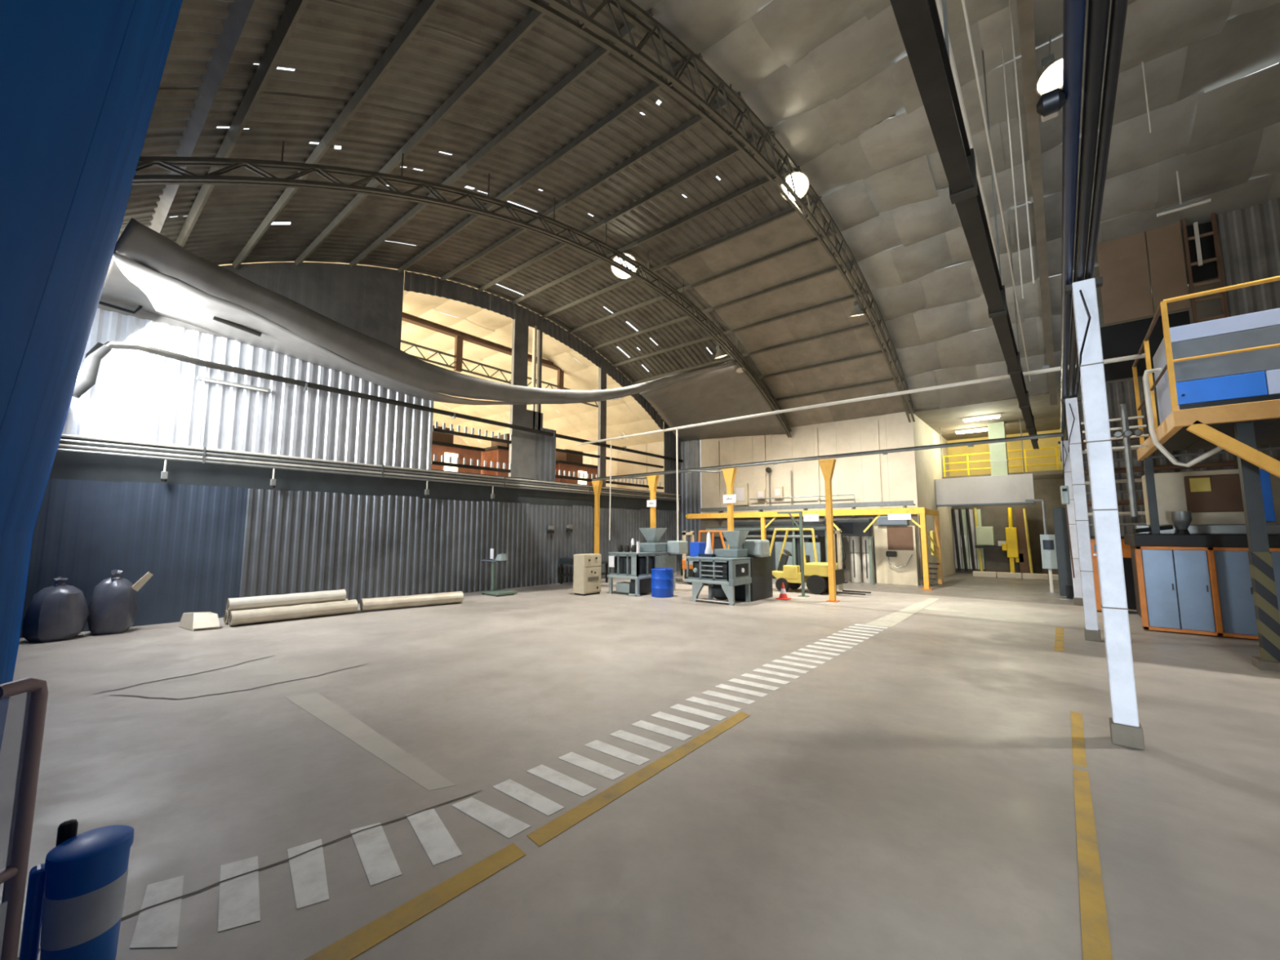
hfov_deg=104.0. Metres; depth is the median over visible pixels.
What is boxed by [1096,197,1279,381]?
wall partition
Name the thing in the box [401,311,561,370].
roof rail
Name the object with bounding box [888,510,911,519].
hanging sign
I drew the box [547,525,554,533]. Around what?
switch box
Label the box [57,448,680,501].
conduit
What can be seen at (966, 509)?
pipe
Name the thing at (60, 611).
plastic bag
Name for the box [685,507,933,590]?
portal
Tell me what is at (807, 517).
hanging sign
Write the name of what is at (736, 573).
machine
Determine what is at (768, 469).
conduit
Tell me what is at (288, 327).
air duct
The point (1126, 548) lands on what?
stand
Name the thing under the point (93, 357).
pipe
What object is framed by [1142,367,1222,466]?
hose
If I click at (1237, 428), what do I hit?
raised platform
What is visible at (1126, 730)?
column
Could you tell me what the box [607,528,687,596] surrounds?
machine
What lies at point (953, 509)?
pipe
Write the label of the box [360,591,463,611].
roll
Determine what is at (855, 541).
tank
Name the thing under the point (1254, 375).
machine
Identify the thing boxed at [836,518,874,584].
hood
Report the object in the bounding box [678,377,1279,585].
wall
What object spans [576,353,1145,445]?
pipe
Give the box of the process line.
[706,515,836,578]
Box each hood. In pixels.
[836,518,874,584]
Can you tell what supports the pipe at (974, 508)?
attached to the panel board
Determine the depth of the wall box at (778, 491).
21.47 m
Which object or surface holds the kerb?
on the floor
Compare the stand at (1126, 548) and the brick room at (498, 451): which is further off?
the brick room at (498, 451)
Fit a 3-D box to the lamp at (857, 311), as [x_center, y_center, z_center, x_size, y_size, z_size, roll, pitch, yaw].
[6.413,-5.309,14.793,0.511,1.083,0.491,-5,-8,40]
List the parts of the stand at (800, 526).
arm, post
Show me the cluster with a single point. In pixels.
(1126, 434)
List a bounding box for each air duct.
[100,217,737,404]
[987,421,1008,475]
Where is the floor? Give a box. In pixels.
[0,570,1279,959]
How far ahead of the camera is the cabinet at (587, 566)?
15.20 m
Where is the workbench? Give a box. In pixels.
[1124,467,1279,639]
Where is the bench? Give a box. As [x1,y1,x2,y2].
[558,557,608,583]
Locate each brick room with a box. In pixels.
[431,425,484,474]
[480,433,509,476]
[555,448,597,484]
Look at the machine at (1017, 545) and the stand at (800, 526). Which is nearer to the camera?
the stand at (800, 526)
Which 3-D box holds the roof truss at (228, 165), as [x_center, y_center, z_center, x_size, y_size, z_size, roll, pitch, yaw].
[-0.045,-4.642,13.914,0.160,4.066,20.176,-5,-8,40]
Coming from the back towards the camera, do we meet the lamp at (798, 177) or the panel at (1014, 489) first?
the panel at (1014, 489)
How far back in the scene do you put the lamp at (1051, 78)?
8.11 m
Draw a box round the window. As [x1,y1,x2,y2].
[138,261,663,453]
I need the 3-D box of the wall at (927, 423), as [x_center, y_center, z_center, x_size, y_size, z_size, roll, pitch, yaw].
[14.430,0.736,19.639,5.000,6.400,7.800,-5,-8,40]
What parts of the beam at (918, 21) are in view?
hanger rod, splice plate, hanger rod, splice plate, splice plate, hanger rod, splice plate, splice plate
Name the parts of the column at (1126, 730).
cap plate, cord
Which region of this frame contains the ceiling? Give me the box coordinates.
[116,0,1279,441]
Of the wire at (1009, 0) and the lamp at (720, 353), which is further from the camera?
the lamp at (720, 353)
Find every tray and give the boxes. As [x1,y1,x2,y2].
[481,559,506,561]
[699,500,915,519]
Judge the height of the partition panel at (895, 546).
2.120 m
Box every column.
[1057,440,1083,605]
[1061,396,1101,641]
[1064,276,1145,750]
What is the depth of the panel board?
23.28 m
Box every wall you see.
[0,0,253,751]
[20,262,679,638]
[432,420,679,511]
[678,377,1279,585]
[913,389,1066,585]
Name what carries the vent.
attached to the cabinet at (587, 566)
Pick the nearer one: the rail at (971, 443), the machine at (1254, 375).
the machine at (1254, 375)
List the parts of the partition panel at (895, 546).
brown panel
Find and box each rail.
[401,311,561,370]
[591,431,1063,480]
[942,446,1062,476]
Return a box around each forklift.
[675,530,725,585]
[768,528,871,595]
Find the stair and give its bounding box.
[920,508,942,584]
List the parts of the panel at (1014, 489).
trim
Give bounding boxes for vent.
[587,576,598,581]
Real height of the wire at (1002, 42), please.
4.489 m
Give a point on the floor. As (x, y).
(550, 771)
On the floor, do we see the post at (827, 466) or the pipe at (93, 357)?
the post at (827, 466)
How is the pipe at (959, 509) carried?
attached to the panel board
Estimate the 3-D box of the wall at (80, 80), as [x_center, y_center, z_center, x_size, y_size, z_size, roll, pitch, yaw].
[-2.439,-1.565,2.638,22.100,7.460,1.250,-5,-8,40]
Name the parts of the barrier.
kick plate, rail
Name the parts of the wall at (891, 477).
wall panel, wall panel, wall panel, wall panel, wall panel, wall panel, wall panel, wall panel, wall panel, wall panel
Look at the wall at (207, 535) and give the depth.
12.55 m
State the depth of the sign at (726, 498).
15.93 m
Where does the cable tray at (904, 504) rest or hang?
attached to the wall at (891, 477)
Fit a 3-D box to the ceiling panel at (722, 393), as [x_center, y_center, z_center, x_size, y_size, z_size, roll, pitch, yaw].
[1.868,-3.043,20.659,5.720,1.970,7.151,-5,-8,40]
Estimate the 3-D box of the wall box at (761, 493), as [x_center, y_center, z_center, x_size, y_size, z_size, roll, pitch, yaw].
[5.353,0.636,22.056,0.400,0.450,0.165,-5,-8,40]
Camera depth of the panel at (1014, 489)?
19.78 m
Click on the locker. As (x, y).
(882, 520)
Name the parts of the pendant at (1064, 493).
cord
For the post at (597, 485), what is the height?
3.930 m
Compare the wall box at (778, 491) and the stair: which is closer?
the stair
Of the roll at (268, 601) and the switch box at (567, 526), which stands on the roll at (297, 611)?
the roll at (268, 601)
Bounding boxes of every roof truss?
[131,141,791,437]
[519,0,915,422]
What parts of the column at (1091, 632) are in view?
cap plate, cord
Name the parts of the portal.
post, post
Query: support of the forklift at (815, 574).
on the floor
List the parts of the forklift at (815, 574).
roof rail, seat, mast rail, mast rail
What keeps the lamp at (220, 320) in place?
hanging from the air duct at (288, 327)
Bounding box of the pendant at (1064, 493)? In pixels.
[1060,421,1075,577]
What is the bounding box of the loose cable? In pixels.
[98,301,142,314]
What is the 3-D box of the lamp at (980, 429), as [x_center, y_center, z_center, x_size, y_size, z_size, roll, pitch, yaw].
[14.163,-2.113,21.338,1.200,0.180,0.200,-5,-8,40]
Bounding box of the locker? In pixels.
[877,515,909,525]
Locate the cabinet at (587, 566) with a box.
[573,553,601,595]
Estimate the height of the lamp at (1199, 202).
0.922 m
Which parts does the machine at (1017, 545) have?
motor, stem, leg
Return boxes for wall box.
[733,483,749,505]
[756,488,765,499]
[773,486,783,497]
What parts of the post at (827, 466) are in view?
cap plate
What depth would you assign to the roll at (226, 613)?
10.39 m
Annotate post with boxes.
[591,480,603,581]
[646,475,659,528]
[721,467,737,548]
[817,458,839,602]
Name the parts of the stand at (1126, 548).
lid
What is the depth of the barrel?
2.10 m
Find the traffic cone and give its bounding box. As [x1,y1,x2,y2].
[775,582,791,599]
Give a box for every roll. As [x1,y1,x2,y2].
[223,598,347,624]
[226,589,346,611]
[227,599,358,626]
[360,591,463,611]
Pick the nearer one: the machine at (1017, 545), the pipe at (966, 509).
the machine at (1017, 545)
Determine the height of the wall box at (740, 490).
1.000 m
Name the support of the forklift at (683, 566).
on the floor
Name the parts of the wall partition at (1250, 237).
frame post, frame post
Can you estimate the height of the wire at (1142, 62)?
1.339 m
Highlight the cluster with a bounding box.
[1080,404,1149,516]
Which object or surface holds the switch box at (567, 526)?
attached to the wall at (207, 535)
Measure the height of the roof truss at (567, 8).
4.066 m
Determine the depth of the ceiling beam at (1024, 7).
10.14 m
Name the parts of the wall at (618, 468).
wall panel, wall panel, wall panel, wall panel, wall panel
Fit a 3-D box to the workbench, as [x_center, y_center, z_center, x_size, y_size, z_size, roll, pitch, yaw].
[12.011,1.301,9.362,4.080,3.150,2.100,-5,-8,40]
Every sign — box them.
[646,499,656,506]
[723,494,736,503]
[803,514,818,521]
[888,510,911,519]
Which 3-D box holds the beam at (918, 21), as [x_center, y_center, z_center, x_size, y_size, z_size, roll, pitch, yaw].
[7.341,-4.521,10.025,0.200,5.109,22.000,-5,-8,40]
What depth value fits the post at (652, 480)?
18.02 m
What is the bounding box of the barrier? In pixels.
[0,677,48,959]
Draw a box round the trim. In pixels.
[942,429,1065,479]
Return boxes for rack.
[1080,433,1279,525]
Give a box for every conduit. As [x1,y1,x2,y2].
[57,443,680,499]
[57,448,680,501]
[59,438,680,497]
[61,433,680,495]
[749,493,855,502]
[765,466,771,505]
[790,470,792,505]
[935,0,1012,326]
[961,0,1031,381]
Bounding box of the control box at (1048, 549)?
[1025,499,1057,593]
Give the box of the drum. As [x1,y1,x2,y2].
[650,568,673,597]
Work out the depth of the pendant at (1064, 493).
11.09 m
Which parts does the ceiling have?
foil panel, panel, foil panel, panel, panel, panel, panel, foil panel, panel, panel, panel, panel, panel, panel, panel, panel, panel, foil panel, panel, panel, panel, panel, panel, foil panel, panel, foil panel, panel, panel, panel, panel, panel, panel, foil panel, panel, panel, panel, foil panel, panel, foil panel, panel, foil panel, panel, panel, foil panel, foil panel, panel, foil panel, panel, foil panel, foil panel, foil panel, foil panel, foil panel, foil panel, foil panel, foil panel, foil panel, foil panel, foil panel, foil panel, foil panel, foil panel, foil panel, foil panel, foil panel, foil panel, foil panel, foil panel, foil panel, foil panel, foil panel, foil panel, foil panel, foil panel, foil panel, foil panel, foil panel, foil panel, foil panel, foil panel, foil panel, foil panel, foil panel, foil panel, foil panel, foil panel, foil panel, foil panel, foil panel, foil panel, foil panel, foil panel, foil panel, foil panel, foil panel, foil panel, foil panel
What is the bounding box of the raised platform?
[1132,275,1279,671]
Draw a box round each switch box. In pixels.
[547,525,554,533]
[565,524,572,532]
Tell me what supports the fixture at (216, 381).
attached to the wall at (207, 535)
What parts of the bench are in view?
leg, leg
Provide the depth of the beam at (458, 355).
19.47 m
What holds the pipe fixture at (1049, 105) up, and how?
attached to the pipe at (1073, 11)
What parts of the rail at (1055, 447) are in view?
rail post, rail post, rail post, rail post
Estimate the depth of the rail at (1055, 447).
20.91 m
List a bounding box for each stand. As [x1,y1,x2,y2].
[777,511,808,596]
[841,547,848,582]
[1089,536,1136,612]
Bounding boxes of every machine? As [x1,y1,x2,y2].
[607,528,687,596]
[684,530,773,605]
[1001,507,1033,573]
[1152,307,1279,424]
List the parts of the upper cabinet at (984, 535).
door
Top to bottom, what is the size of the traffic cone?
0.460 m
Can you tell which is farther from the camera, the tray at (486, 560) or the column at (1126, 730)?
the tray at (486, 560)
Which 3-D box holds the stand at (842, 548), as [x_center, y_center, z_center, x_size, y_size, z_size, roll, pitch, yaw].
[7.629,3.217,18.881,0.320,1.308,0.283,-5,-8,40]
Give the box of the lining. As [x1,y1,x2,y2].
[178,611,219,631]
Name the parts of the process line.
door, door, support post, door, support post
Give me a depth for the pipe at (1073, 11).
3.27 m
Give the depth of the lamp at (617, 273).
14.74 m
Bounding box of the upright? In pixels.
[1052,507,1074,600]
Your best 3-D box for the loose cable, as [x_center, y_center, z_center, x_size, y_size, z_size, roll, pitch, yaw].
[-10.478,-3.904,10.065,0.060,1.009,0.712,-5,-8,40]
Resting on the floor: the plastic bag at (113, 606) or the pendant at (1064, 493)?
the plastic bag at (113, 606)
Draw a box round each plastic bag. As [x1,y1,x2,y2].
[22,576,89,642]
[87,568,153,635]
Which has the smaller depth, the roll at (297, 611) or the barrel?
the barrel
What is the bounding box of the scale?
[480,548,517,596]
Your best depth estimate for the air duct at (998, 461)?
20.05 m
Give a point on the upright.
(1061, 534)
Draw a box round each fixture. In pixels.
[196,375,271,392]
[1035,87,1066,121]
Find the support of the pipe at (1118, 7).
on the column at (1077, 598)
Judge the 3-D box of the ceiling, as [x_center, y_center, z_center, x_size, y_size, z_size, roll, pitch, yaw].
[3.875,-5.245,10.626,22.190,3.851,20.563,-5,-8,40]
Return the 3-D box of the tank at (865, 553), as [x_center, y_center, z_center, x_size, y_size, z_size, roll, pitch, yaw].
[8.552,2.808,18.779,0.400,2.100,0.420,-5,-8,40]
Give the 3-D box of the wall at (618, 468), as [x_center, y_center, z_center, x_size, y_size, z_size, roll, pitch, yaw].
[-11.033,-0.952,22.731,16.600,10.399,21.000,-5,-8,40]
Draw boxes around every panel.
[639,364,786,441]
[874,525,919,586]
[934,417,1035,506]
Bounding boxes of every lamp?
[213,315,261,337]
[610,253,637,279]
[714,337,727,359]
[735,347,745,373]
[780,167,809,201]
[848,289,866,317]
[955,426,987,434]
[962,413,1000,422]
[1035,35,1062,96]
[1156,170,1210,217]
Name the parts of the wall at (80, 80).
blue panel, blue panel, blue panel, blue panel, blue panel, blue panel, blue panel, blue panel, blue panel, blue panel, blue panel, blue panel, blue panel, eave panel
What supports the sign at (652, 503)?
attached to the post at (652, 480)
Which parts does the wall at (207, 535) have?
steel post, steel post, steel post, steel post, steel post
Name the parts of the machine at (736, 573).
frame post, curved leg, frame post, clamp arm, leg, frame post, plate, frame post, curved leg, door, leg, motor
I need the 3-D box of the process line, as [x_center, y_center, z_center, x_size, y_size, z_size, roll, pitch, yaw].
[5.383,2.838,21.000,5.504,2.500,0.990,-5,-8,40]
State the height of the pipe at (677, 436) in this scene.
4.030 m
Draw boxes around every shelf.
[560,572,605,577]
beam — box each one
[400,336,598,407]
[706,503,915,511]
[889,0,1039,448]
[1016,0,1057,404]
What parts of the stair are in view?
rail, panel, rail, post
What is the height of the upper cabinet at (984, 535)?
0.970 m
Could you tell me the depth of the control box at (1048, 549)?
15.72 m
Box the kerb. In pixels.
[972,570,1058,580]
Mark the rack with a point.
(1175, 453)
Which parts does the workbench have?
frame post, door, door, yellow plate, frame rail, frame rail, frame post, door, blue plate, door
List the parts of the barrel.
lid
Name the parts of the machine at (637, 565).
frame post, leg, frame post, drip tank, frame post, panel, leg, frame post, plate, white rod, oil tank, frame post, frame post, leg, motor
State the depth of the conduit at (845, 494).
20.73 m
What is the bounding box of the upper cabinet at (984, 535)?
[975,526,1006,548]
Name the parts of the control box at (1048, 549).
post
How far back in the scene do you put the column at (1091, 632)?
8.99 m
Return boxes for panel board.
[952,509,984,569]
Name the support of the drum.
on the floor
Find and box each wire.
[1000,41,1023,298]
[1008,0,1034,283]
[1142,62,1151,133]
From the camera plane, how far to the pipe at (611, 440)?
18.31 m
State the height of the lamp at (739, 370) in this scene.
0.933 m
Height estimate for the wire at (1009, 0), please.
4.620 m
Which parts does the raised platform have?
rail post, rail, rail post, support post, rail, rail post, floor plate, rail, rail, floor plate, support post, floor plate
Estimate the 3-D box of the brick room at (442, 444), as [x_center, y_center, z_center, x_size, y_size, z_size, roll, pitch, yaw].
[-8.015,0.972,19.733,1.800,5.950,3.000,-5,-8,40]
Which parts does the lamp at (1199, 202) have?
rod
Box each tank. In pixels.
[848,536,862,582]
[861,536,874,583]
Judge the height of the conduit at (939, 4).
0.748 m
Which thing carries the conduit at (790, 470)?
attached to the wall at (891, 477)
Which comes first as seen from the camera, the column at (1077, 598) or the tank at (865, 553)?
the column at (1077, 598)
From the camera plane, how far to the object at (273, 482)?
11.92 m
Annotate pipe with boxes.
[72,341,682,462]
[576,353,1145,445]
[608,440,611,540]
[675,429,679,540]
[951,508,960,570]
[958,508,968,571]
[965,508,975,571]
[973,507,983,571]
[1060,0,1086,461]
[1065,0,1110,440]
[1073,0,1128,397]
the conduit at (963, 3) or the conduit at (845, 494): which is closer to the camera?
the conduit at (963, 3)
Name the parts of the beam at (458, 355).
post, post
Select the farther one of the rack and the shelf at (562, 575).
the shelf at (562, 575)
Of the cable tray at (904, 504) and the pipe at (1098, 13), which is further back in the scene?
the cable tray at (904, 504)
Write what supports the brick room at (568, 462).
on the floor
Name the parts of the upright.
foot plate, leg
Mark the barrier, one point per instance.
(14, 877)
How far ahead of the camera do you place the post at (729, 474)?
16.00 m
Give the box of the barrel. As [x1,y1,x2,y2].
[18,819,133,959]
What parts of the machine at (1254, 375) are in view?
blue panel, grey panel, white panel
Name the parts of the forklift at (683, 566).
mast rail, mast rail, roof rail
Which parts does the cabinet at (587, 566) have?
door, door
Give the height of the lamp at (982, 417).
0.180 m

